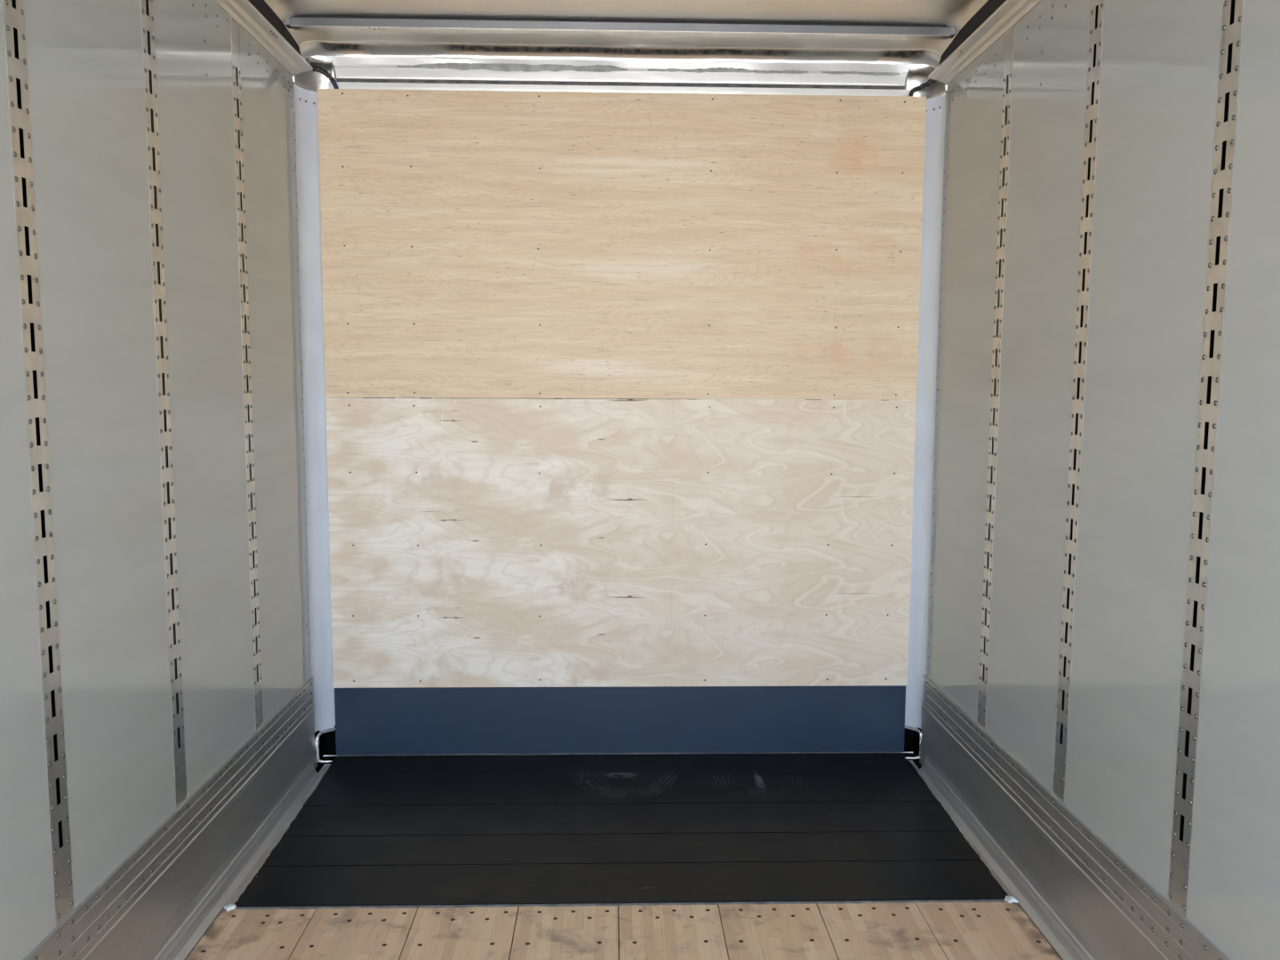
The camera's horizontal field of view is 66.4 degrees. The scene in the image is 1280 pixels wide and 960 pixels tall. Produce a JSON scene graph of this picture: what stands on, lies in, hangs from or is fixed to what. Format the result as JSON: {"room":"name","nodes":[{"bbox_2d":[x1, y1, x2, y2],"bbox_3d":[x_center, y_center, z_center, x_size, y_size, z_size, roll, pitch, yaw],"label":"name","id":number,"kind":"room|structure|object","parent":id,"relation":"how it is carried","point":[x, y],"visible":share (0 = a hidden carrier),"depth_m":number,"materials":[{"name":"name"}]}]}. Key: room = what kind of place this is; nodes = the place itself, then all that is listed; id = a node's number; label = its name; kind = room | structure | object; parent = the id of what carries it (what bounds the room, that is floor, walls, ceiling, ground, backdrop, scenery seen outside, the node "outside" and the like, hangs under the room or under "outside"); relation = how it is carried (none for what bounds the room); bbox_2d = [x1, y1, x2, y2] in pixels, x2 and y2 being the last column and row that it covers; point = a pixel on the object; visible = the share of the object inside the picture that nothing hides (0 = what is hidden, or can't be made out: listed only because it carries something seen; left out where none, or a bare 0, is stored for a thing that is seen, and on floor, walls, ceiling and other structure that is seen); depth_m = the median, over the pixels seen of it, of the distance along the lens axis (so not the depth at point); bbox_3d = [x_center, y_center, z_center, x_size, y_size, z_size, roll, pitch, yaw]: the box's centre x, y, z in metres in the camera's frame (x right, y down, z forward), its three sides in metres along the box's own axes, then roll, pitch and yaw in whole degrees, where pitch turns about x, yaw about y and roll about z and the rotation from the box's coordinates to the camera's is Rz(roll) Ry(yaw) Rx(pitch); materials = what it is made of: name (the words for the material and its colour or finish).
{"room":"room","nodes":[
{"label":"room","id":0,"kind":"room"},
{"bbox_2d":[0,0,311,959],"bbox_3d":[-1.302,-0.024,1.501,0.047,2.955,4.862,0,6,-2],"label":"wall","id":1,"kind":"structure","parent":0,"point":[84,59],"depth_m":2.54,"materials":[{"name":"white metal"}]},
{"bbox_2d":[2,0,73,927],"bbox_3d":[-1.304,-0.177,2.100,0.022,2.500,0.071,0,6,-2],"label":"slotted track","id":2,"kind":"object","parent":1,"relation":"attached to","point":[13,10],"visible":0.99,"depth_m":2.11,"materials":[{"name":"metal"}]},
{"bbox_2d":[140,0,187,809],"bbox_3d":[-1.321,-0.236,2.698,0.022,2.500,0.071,0,6,-2],"label":"post","id":3,"kind":"object","parent":1,"relation":"attached to","point":[147,13],"visible":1,"depth_m":2.70,"materials":[{"name":"metal"}]},
{"bbox_2d":[23,677,330,959],"bbox_3d":[-1.190,1.272,1.335,0.176,0.380,5.468,0,6,-2],"label":"plate","id":4,"kind":"object","parent":1,"relation":"attached to","point":[159,902],"visible":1,"depth_m":2.91,"materials":[{"name":"metal"}]},
{"bbox_2d":[230,16,263,732],"bbox_3d":[-1.338,-0.298,3.317,0.022,2.500,0.071,0,6,-2],"label":"post","id":5,"kind":"object","parent":1,"relation":"attached to","point":[234,25],"visible":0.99,"depth_m":3.31,"materials":[{"name":"metal"}]},
{"bbox_2d":[213,0,312,76],"bbox_3d":[-1.236,-1.397,1.367,0.077,0.154,4.846,0,6,-2],"label":"rail","id":6,"kind":"object","parent":1,"relation":"attached to","point":[255,17],"visible":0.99,"depth_m":3.40,"materials":[{"name":"metal"}]},
{"bbox_2d":[293,56,336,763],"bbox_3d":[-1.296,-0.237,3.986,0.156,2.846,0.138,0,6,-2],"label":"post","id":7,"kind":"object","parent":1,"relation":"attached to","point":[307,84],"visible":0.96,"depth_m":3.99,"materials":[{"name":"white metal"}]},
{"bbox_2d":[312,56,928,756],"bbox_3d":[-0.077,-0.279,4.123,2.600,2.955,0.038,0,6,-2],"label":"wall","id":8,"kind":"structure","parent":0,"point":[315,57],"depth_m":4.09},
{"bbox_2d":[312,66,338,88],"bbox_3d":[-1.246,-1.583,3.878,0.101,0.098,0.025,-2,6,-24],"label":"cable","id":9,"kind":"object","parent":8,"relation":"hanging from","point":[325,73],"visible":0.98,"depth_m":3.87,"materials":[{"name":"black rubber"}]},
{"bbox_2d":[322,56,917,95],"bbox_3d":[-0.069,-1.630,3.936,2.380,0.170,0.064,0,6,-2],"label":"header","id":10,"kind":"object","parent":8,"relation":"attached to","point":[368,73],"visible":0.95,"depth_m":3.94,"materials":[{"name":"metal"}]},
{"bbox_2d":[909,79,935,96],"bbox_3d":[1.136,-1.569,3.943,0.103,0.082,0.027,3,6,27],"label":"cable","id":11,"kind":"object","parent":8,"relation":"hanging from","point":[930,81],"visible":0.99,"depth_m":3.93,"materials":[{"name":"black rubber"}]},
{"bbox_2d":[185,752,1061,959],"bbox_3d":[-0.015,1.465,1.769,2.640,0.091,5.030,0,6,-2],"label":"floor","id":12,"kind":"structure","parent":0,"point":[917,931],"depth_m":2.83,"materials":[{"name":"brown wood"}]},
{"bbox_2d":[223,903,236,911],"bbox_3d":[-1.236,1.288,2.955,0.033,0.012,0.034,5,7,39],"label":"sealant blob","id":13,"kind":"object","parent":12,"relation":"on","point":[231,906],"visible":1,"depth_m":2.95,"materials":[{"name":"white plastic"}]},
{"bbox_2d":[334,685,905,755],"bbox_3d":[-0.075,1.026,4.174,2.428,0.295,0.016,0,6,-2],"label":"kick plate","id":14,"kind":"object","parent":12,"relation":"on","point":[631,720],"visible":1,"depth_m":4.17,"materials":[{"name":"blue metal"}]},
{"bbox_2d":[325,397,916,687],"bbox_3d":[-0.072,0.271,4.101,2.439,1.220,0.012,0,6,-2],"label":"plywood sheet","id":15,"kind":"object","parent":14,"relation":"on","point":[474,542],"visible":1,"depth_m":4.09,"materials":[{"name":"wood"}]},
{"bbox_2d":[317,88,926,399],"bbox_3d":[-0.066,-0.943,3.980,2.439,1.220,0.012,0,6,-2],"label":"plywood sheet","id":16,"kind":"object","parent":15,"relation":"on","point":[475,244],"visible":1,"depth_m":3.97,"materials":[{"name":"wood"}]},
{"bbox_2d":[303,752,938,806],"bbox_3d":[-0.070,1.210,3.940,2.424,0.027,0.487,0,6,-2],"label":"floor mat","id":17,"kind":"object","parent":12,"relation":"on","point":[825,777],"visible":0.96,"depth_m":3.92,"materials":[{"name":"black rubber"}]},
{"bbox_2d":[235,899,1006,909],"bbox_3d":[-0.044,1.296,2.988,2.380,0.004,0.009,0,6,-2],"label":"bead","id":18,"kind":"object","parent":12,"relation":"on","point":[944,900],"visible":1,"depth_m":2.99},
{"bbox_2d":[234,860,1008,910],"bbox_3d":[-0.045,1.293,3.115,2.385,0.027,0.243,0,6,-2],"label":"floor mat","id":19,"kind":"object","parent":12,"relation":"on","point":[900,880],"visible":0.92,"depth_m":3.10,"materials":[{"name":"black rubber"}]},
{"bbox_2d":[1004,896,1018,903],"bbox_3d":[1.145,1.293,3.022,0.041,0.013,0.034,0,6,-2],"label":"sealant blob","id":20,"kind":"object","parent":12,"relation":"on","point":[1010,900],"visible":1,"depth_m":3.01,"materials":[{"name":"white plastic"}]},
{"bbox_2d":[264,0,988,68],"bbox_3d":[-0.001,-1.459,1.493,2.660,0.166,5.060,0,6,-2],"label":"ceiling","id":21,"kind":"structure","parent":0,"point":[956,14],"depth_m":3.74,"materials":[{"name":"metal"}]},
{"bbox_2d":[284,15,956,39],"bbox_3d":[-0.061,-1.672,3.615,2.466,0.043,0.044,0,6,-2],"label":"bow","id":22,"kind":"object","parent":21,"relation":"attached to","point":[306,22],"visible":1,"depth_m":3.60,"materials":[{"name":"metal"}]},
{"bbox_2d":[926,0,1279,959],"bbox_3d":[1.292,-0.019,1.573,0.047,2.955,4.862,0,6,-2],"label":"wall","id":23,"kind":"structure","parent":0,"point":[1160,59],"depth_m":2.50,"materials":[{"name":"white metal"}]},
{"bbox_2d":[904,65,946,759],"bbox_3d":[1.147,-0.232,4.054,0.156,2.846,0.138,0,6,-2],"label":"post","id":24,"kind":"object","parent":23,"relation":"attached to","point":[935,92],"visible":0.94,"depth_m":4.05,"materials":[{"name":"white metal"}]},
{"bbox_2d":[928,0,1041,85],"bbox_3d":[1.238,-1.392,1.437,0.077,0.154,4.846,0,6,-2],"label":"rail","id":25,"kind":"object","parent":23,"relation":"attached to","point":[995,18],"visible":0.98,"depth_m":3.41,"materials":[{"name":"metal"}]},
{"bbox_2d":[977,25,1014,730],"bbox_3d":[1.227,-0.290,3.363,0.022,2.500,0.071,0,6,-2],"label":"post","id":26,"kind":"object","parent":23,"relation":"attached to","point":[1010,34],"visible":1,"depth_m":3.35,"materials":[{"name":"metal"}]},
{"bbox_2d":[908,674,1229,959],"bbox_3d":[1.184,1.277,1.401,0.176,0.380,5.468,0,6,-2],"label":"plate","id":27,"kind":"object","parent":23,"relation":"attached to","point":[1084,900],"visible":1,"depth_m":2.93,"materials":[{"name":"metal"}]},
{"bbox_2d":[1052,0,1103,804],"bbox_3d":[1.244,-0.230,2.762,0.022,2.500,0.071,0,6,-2],"label":"slotted track","id":28,"kind":"object","parent":23,"relation":"attached to","point":[1097,6],"visible":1,"depth_m":2.76,"materials":[{"name":"metal"}]},
{"bbox_2d":[1168,0,1244,919],"bbox_3d":[1.261,-0.170,2.157,0.022,2.500,0.071,0,6,-2],"label":"slotted track","id":29,"kind":"object","parent":23,"relation":"attached to","point":[1233,10],"visible":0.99,"depth_m":2.17,"materials":[{"name":"metal"}]}
]}

